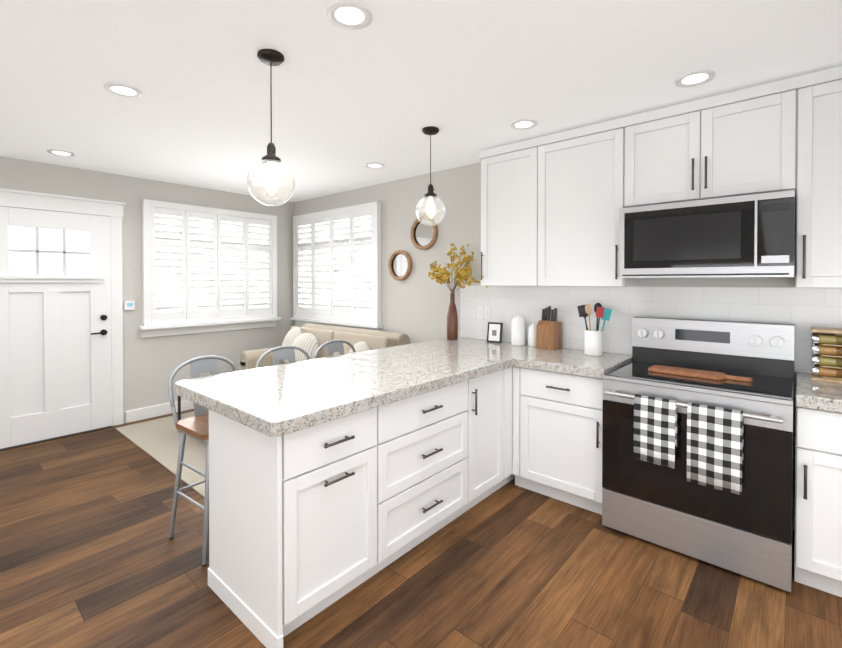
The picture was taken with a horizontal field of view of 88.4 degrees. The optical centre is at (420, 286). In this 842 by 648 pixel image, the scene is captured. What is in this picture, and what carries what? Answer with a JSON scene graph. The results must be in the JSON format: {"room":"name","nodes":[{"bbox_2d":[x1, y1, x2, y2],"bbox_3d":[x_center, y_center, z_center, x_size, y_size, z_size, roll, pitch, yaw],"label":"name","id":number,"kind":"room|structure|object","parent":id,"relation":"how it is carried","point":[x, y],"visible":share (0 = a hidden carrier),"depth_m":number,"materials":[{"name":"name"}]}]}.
{"room":"kitchen","nodes":[
{"label":"kitchen","id":0,"kind":"room"},
{"bbox_2d":[0,156,293,422],"bbox_3d":[-3.754,0.142,3.927,0.150,2.600,5.840,1,1,41],"label":"wall","id":1,"kind":"structure","parent":0,"point":[151,365],"depth_m":4.74,"materials":[{"name":"grey paint"}]},
{"bbox_2d":[0,206,112,450],"bbox_3d":[-3.465,0.365,4.069,0.100,2.150,0.930,1,1,41],"label":"entry door","id":2,"kind":"structure","parent":1,"relation":"in","point":[55,332],"depth_m":4.08,"materials":[{"name":"white wood"}]},
{"bbox_2d":[0,188,125,425],"bbox_3d":[-3.487,0.285,4.088,0.040,2.310,1.200,1,1,41],"label":"door frame","id":3,"kind":"structure","parent":1,"relation":"attached to","point":[113,210],"depth_m":4.45,"materials":[{"name":"white wood"}]},
{"bbox_2d":[124,301,134,309],"bbox_3d":[-3.077,0.197,4.571,0.022,0.095,0.090,1,1,41],"label":"thermostat","id":4,"kind":"object","parent":1,"relation":"attached to","point":[129,305],"visible":1,"depth_m":4.56,"materials":[{"name":"white plastic"}]},
{"bbox_2d":[126,399,193,422],"bbox_3d":[-2.444,1.364,5.313,0.017,0.125,2.012,1,1,41],"label":"baseboard","id":5,"kind":"structure","parent":1,"relation":"attached to","point":[148,412],"depth_m":4.74,"materials":[{"name":"white wood"}]},
{"bbox_2d":[139,199,280,337],"bbox_3d":[-2.455,-0.200,5.225,0.094,1.485,1.640,1,1,41],"label":"window shutters","id":6,"kind":"object","parent":1,"relation":"attached to","point":[207,269],"visible":1,"depth_m":5.13,"materials":[{"name":"white wood"}]},
{"bbox_2d":[0,409,841,647],"bbox_3d":[-1.276,1.514,1.878,6.600,0.100,5.990,1,1,41],"label":"floor","id":7,"kind":"structure","parent":0,"point":[92,555],"depth_m":2.12,"materials":[{"name":"brown wood"}]},
{"bbox_2d":[115,411,205,497],"bbox_3d":[-1.587,1.431,4.432,2.170,0.012,2.070,1,1,41],"label":"jute rug","id":8,"kind":"object","parent":7,"relation":"on","point":[158,440],"visible":0.23,"depth_m":3.90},
{"bbox_2d":[178,396,180,431],"bbox_3d":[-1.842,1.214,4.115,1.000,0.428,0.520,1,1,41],"label":"bar stool","id":9,"kind":"object","parent":8,"relation":"on","point":[179,407],"visible":0.02,"depth_m":4.24,"materials":[{"name":"grey metal"}]},
{"bbox_2d":[240,323,409,370],"bbox_3d":[-1.054,0.947,4.725,2.120,0.948,0.920,1,1,41],"label":"sofa","id":10,"kind":"object","parent":8,"relation":"on","point":[310,339],"visible":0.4,"depth_m":4.76,"materials":[{"name":"beige fabric"}]},
{"bbox_2d":[168,355,236,565],"bbox_3d":[-1.179,0.944,2.569,0.457,1.026,0.457,0,1,37],"label":"stool","id":11,"kind":"object","parent":7,"relation":"on","point":[196,427],"visible":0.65,"depth_m":2.50,"materials":[{"name":"silver metal"}]},
{"bbox_2d":[256,345,310,367],"bbox_3d":[-0.836,0.940,2.976,0.457,1.026,0.457,1,1,44],"label":"stool","id":12,"kind":"object","parent":7,"relation":"on","point":[285,352],"visible":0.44,"depth_m":3.11,"materials":[{"name":"silver metal"}]},
{"bbox_2d":[208,405,383,647],"bbox_3d":[-0.623,1.017,2.111,0.630,0.890,0.537,1,1,41],"label":"base cabinet","id":13,"kind":"object","parent":7,"relation":"on","point":[306,524],"depth_m":1.88,"materials":[{"name":"white paint"}]},
{"bbox_2d":[314,339,355,358],"bbox_3d":[-0.518,0.936,3.321,0.466,1.026,0.471,1,1,41],"label":"stool","id":14,"kind":"object","parent":7,"relation":"on","point":[334,345],"visible":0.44,"depth_m":3.44,"materials":[{"name":"silver metal"}]},
{"bbox_2d":[384,378,475,567],"bbox_3d":[-0.194,1.012,2.602,0.630,0.890,0.892,1,1,41],"label":"base cabinet","id":15,"kind":"object","parent":7,"relation":"on","point":[430,437],"depth_m":2.39,"materials":[{"name":"white paint"}]},
{"bbox_2d":[476,368,507,503],"bbox_3d":[0.197,1.007,3.050,0.630,0.890,0.425,1,1,41],"label":"base cabinet","id":16,"kind":"object","parent":7,"relation":"on","point":[491,389],"depth_m":2.91,"materials":[{"name":"white paint"}]},
{"bbox_2d":[508,367,514,481],"bbox_3d":[0.573,1.002,3.481,0.630,0.890,0.833,1,1,41],"label":"base cabinet","id":17,"kind":"object","parent":7,"relation":"on","point":[510,476],"depth_m":3.07,"materials":[{"name":"white paint"}]},
{"bbox_2d":[175,337,631,436],"bbox_3d":[0.111,0.535,2.738,1.644,0.060,2.535,1,1,41],"label":"countertop","id":18,"kind":"structure","parent":17,"relation":"on","point":[278,400],"depth_m":2.42,"materials":[{"name":"white stone"}]},
{"bbox_2d":[428,243,487,339],"bbox_3d":[0.331,0.043,3.970,0.669,0.898,0.229,1,1,41],"label":"bottle vase","id":19,"kind":"object","parent":18,"relation":"on","point":[442,276],"visible":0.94,"depth_m":3.97,"materials":[{"name":"brown"}]},
{"bbox_2d":[487,322,502,342],"bbox_3d":[0.656,0.408,3.832,0.136,0.185,0.058,0,1,33],"label":"picture frame","id":20,"kind":"object","parent":18,"relation":"on","point":[494,332],"visible":0.92,"depth_m":3.81,"materials":[{"name":"black plastic"}]},
{"bbox_2d":[511,315,524,345],"bbox_3d":[0.824,0.366,3.670,0.119,0.257,0.119,0,1,35],"label":"canister","id":21,"kind":"object","parent":18,"relation":"on","point":[517,330],"depth_m":3.62,"materials":[{"name":"white ceramic"}]},
{"bbox_2d":[528,323,535,346],"bbox_3d":[0.935,0.399,3.600,0.088,0.192,0.088,0,1,35],"label":"canister","id":22,"kind":"object","parent":18,"relation":"on","point":[532,328],"depth_m":3.56,"materials":[{"name":"white ceramic"}]},
{"bbox_2d":[536,306,561,350],"bbox_3d":[1.028,0.327,3.471,0.139,0.340,0.150,-1,1,-45],"label":"knife block","id":23,"kind":"object","parent":18,"relation":"on","point":[548,331],"visible":1,"depth_m":3.43,"materials":[{"name":"brown wood"}]},
{"bbox_2d":[577,303,611,355],"bbox_3d":[1.270,0.309,3.180,0.236,0.383,0.132,1,1,41],"label":"utensil crock","id":24,"kind":"object","parent":18,"relation":"on","point":[593,342],"visible":1,"depth_m":3.14,"materials":[{"name":"white ceramic"}]},
{"bbox_2d":[512,366,603,514],"bbox_3d":[1.090,1.006,3.119,0.664,0.890,0.698,1,1,41],"label":"base cabinet","id":25,"kind":"object","parent":7,"relation":"on","point":[556,435],"visible":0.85,"depth_m":2.88,"materials":[{"name":"white paint"}]},
{"bbox_2d":[602,317,794,591],"bbox_3d":[1.625,0.840,2.555,0.866,1.235,0.774,1,1,41],"label":"range","id":26,"kind":"object","parent":7,"relation":"on","point":[748,533],"visible":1,"depth_m":2.37,"materials":[{"name":"silver metal"}]},
{"bbox_2d":[634,394,676,468],"bbox_3d":[1.275,0.778,2.359,0.200,0.353,0.069,1,1,41],"label":"checked towel","id":27,"kind":"object","parent":26,"relation":"hanging from","point":[655,430],"visible":1,"depth_m":2.33,"materials":[{"name":"fabric"}]},
{"bbox_2d":[648,365,751,381],"bbox_3d":[1.651,0.518,2.578,0.514,0.020,0.170,1,1,41],"label":"paddle cutting board","id":28,"kind":"object","parent":26,"relation":"on","point":[705,374],"visible":1,"depth_m":2.56,"materials":[{"name":"brown wood"}]},
{"bbox_2d":[687,402,743,495],"bbox_3d":[1.479,0.805,2.182,0.230,0.403,0.069,1,1,41],"label":"checked towel","id":29,"kind":"object","parent":26,"relation":"hanging from","point":[714,447],"visible":0.96,"depth_m":2.15,"materials":[{"name":"fabric"}]},
{"bbox_2d":[794,407,841,596],"bbox_3d":[2.371,1.018,2.000,0.970,0.890,0.698,1,1,41],"label":"base cabinet","id":30,"kind":"object","parent":7,"relation":"on","point":[818,510],"visible":0.92,"depth_m":2.04,"materials":[{"name":"white paint"}]},
{"bbox_2d":[796,372,841,412],"bbox_3d":[2.371,0.543,1.996,0.970,0.060,0.680,1,1,41],"label":"countertop","id":31,"kind":"structure","parent":30,"relation":"on","point":[819,395],"depth_m":2.06,"materials":[{"name":"white stone"}]},
{"bbox_2d":[811,327,841,382],"bbox_3d":[2.277,0.371,2.361,0.220,0.276,0.190,1,1,41],"label":"spice rack","id":32,"kind":"object","parent":31,"relation":"on","point":[826,359],"visible":1,"depth_m":2.34,"materials":[{"name":"brown wood"}]},
{"bbox_2d":[0,0,841,201],"bbox_3d":[-1.276,-1.185,1.848,6.600,0.100,5.990,1,1,41],"label":"ceiling","id":33,"kind":"structure","parent":0,"point":[470,79],"depth_m":2.33,"materials":[{"name":"white paint"}]},
{"bbox_2d":[47,149,74,156],"bbox_3d":[-3.104,-1.151,3.735,0.188,0.008,0.188,1,1,41],"label":"recessed light","id":34,"kind":"object","parent":33,"relation":"in","point":[60,152],"visible":1,"depth_m":3.73,"materials":[{"name":"white plastic"}]},
{"bbox_2d":[104,83,142,97],"bbox_3d":[-1.728,-1.138,2.518,0.188,0.008,0.188,1,1,41],"label":"recessed light","id":35,"kind":"object","parent":33,"relation":"in","point":[123,90],"visible":0.98,"depth_m":2.52,"materials":[{"name":"white plastic"}]},
{"bbox_2d":[247,49,294,205],"bbox_3d":[-0.738,-0.769,2.134,0.226,0.738,0.226,1,1,41],"label":"pendant light","id":36,"kind":"object","parent":33,"relation":"hanging from","point":[271,58],"visible":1,"depth_m":2.11,"materials":[{"name":"clear glass"}]},
{"bbox_2d":[327,1,371,29],"bbox_3d":[-0.298,-1.130,1.810,0.188,0.008,0.188,1,1,41],"label":"recessed light","id":37,"kind":"object","parent":33,"relation":"in","point":[350,15],"visible":1,"depth_m":1.80,"materials":[{"name":"white plastic"}]},
{"bbox_2d":[365,163,383,168],"bbox_3d":[-0.444,-1.156,4.139,0.188,0.008,0.188,1,1,41],"label":"recessed light","id":38,"kind":"object","parent":33,"relation":"in","point":[374,165],"visible":0.96,"depth_m":4.13,"materials":[{"name":"white plastic"}]},
{"bbox_2d":[415,126,445,225],"bbox_3d":[0.070,-0.795,3.167,0.226,0.708,0.226,1,1,41],"label":"pendant light","id":39,"kind":"object","parent":33,"relation":"hanging from","point":[430,195],"visible":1,"depth_m":3.14,"materials":[{"name":"clear glass"}]},
{"bbox_2d":[510,119,536,129],"bbox_3d":[0.725,-1.144,3.060,0.188,0.008,0.188,1,1,41],"label":"recessed light","id":40,"kind":"object","parent":33,"relation":"in","point":[523,124],"visible":1,"depth_m":3.06,"materials":[{"name":"white plastic"}]},
{"bbox_2d":[675,70,714,86],"bbox_3d":[1.499,-1.136,2.371,0.188,0.008,0.188,1,1,41],"label":"recessed light","id":41,"kind":"object","parent":33,"relation":"in","point":[694,78],"visible":1,"depth_m":2.37,"materials":[{"name":"white plastic"}]},
{"bbox_2d":[294,162,841,529],"bbox_3d":[0.642,0.141,4.060,6.600,2.600,0.157,1,1,41],"label":"wall","id":42,"kind":"structure","parent":0,"point":[415,305],"depth_m":3.86,"materials":[{"name":"grey paint"}]},
{"bbox_2d":[290,201,382,330],"bbox_3d":[-1.124,-0.207,5.439,1.770,1.515,0.094,1,1,41],"label":"window shutters","id":43,"kind":"object","parent":42,"relation":"attached to","point":[337,267],"visible":1,"depth_m":5.35,"materials":[{"name":"white wood"}]},
{"bbox_2d":[388,250,411,280],"bbox_3d":[-0.229,-0.232,4.692,0.330,0.330,0.042,1,1,41],"label":"round mirror","id":44,"kind":"object","parent":42,"relation":"attached to","point":[400,265],"visible":1,"depth_m":4.69,"materials":[{"name":"brown wood"}]},
{"bbox_2d":[410,216,437,249],"bbox_3d":[0.027,-0.554,4.465,0.350,0.350,0.042,1,1,41],"label":"round mirror","id":45,"kind":"object","parent":42,"relation":"attached to","point":[423,237],"visible":0.85,"depth_m":4.47,"materials":[{"name":"brown wood"}]},
{"bbox_2d":[477,306,490,319],"bbox_3d":[0.580,0.244,4.005,0.150,0.115,0.008,1,1,41],"label":"outlet plates","id":46,"kind":"object","parent":42,"relation":"attached to","point":[487,312],"visible":1,"depth_m":4.00,"materials":[{"name":"white plastic"}]},
{"bbox_2d":[479,135,546,285],"bbox_3d":[0.824,-0.571,3.579,0.577,1.130,0.328,1,1,41],"label":"upper cabinet","id":47,"kind":"object","parent":42,"relation":"attached to","point":[514,175],"depth_m":3.44,"materials":[{"name":"white paint"}]},
{"bbox_2d":[547,117,636,286],"bbox_3d":[1.207,-0.568,3.244,0.683,1.130,0.328,1,1,41],"label":"upper cabinet","id":48,"kind":"object","parent":42,"relation":"attached to","point":[552,204],"depth_m":3.07,"materials":[{"name":"white paint"}]},
{"bbox_2d":[627,76,798,207],"bbox_3d":[1.793,-0.828,2.730,0.872,0.597,0.328,1,1,41],"label":"upper cabinet","id":49,"kind":"object","parent":42,"relation":"attached to","point":[745,141],"depth_m":2.56,"materials":[{"name":"white paint"}]},
{"bbox_2d":[619,190,794,277],"bbox_3d":[1.756,-0.281,2.692,0.861,0.452,0.442,1,1,41],"label":"over-the-range microwave","id":50,"kind":"object","parent":49,"relation":"attached to","point":[748,236],"visible":1,"depth_m":2.48,"materials":[{"name":"silver metal"}]},
{"bbox_2d":[795,66,841,287],"bbox_3d":[2.348,-0.557,2.249,0.601,1.130,0.328,1,1,41],"label":"upper cabinet","id":51,"kind":"object","parent":42,"relation":"attached to","point":[818,260],"depth_m":2.27,"materials":[{"name":"white paint"}]}
]}

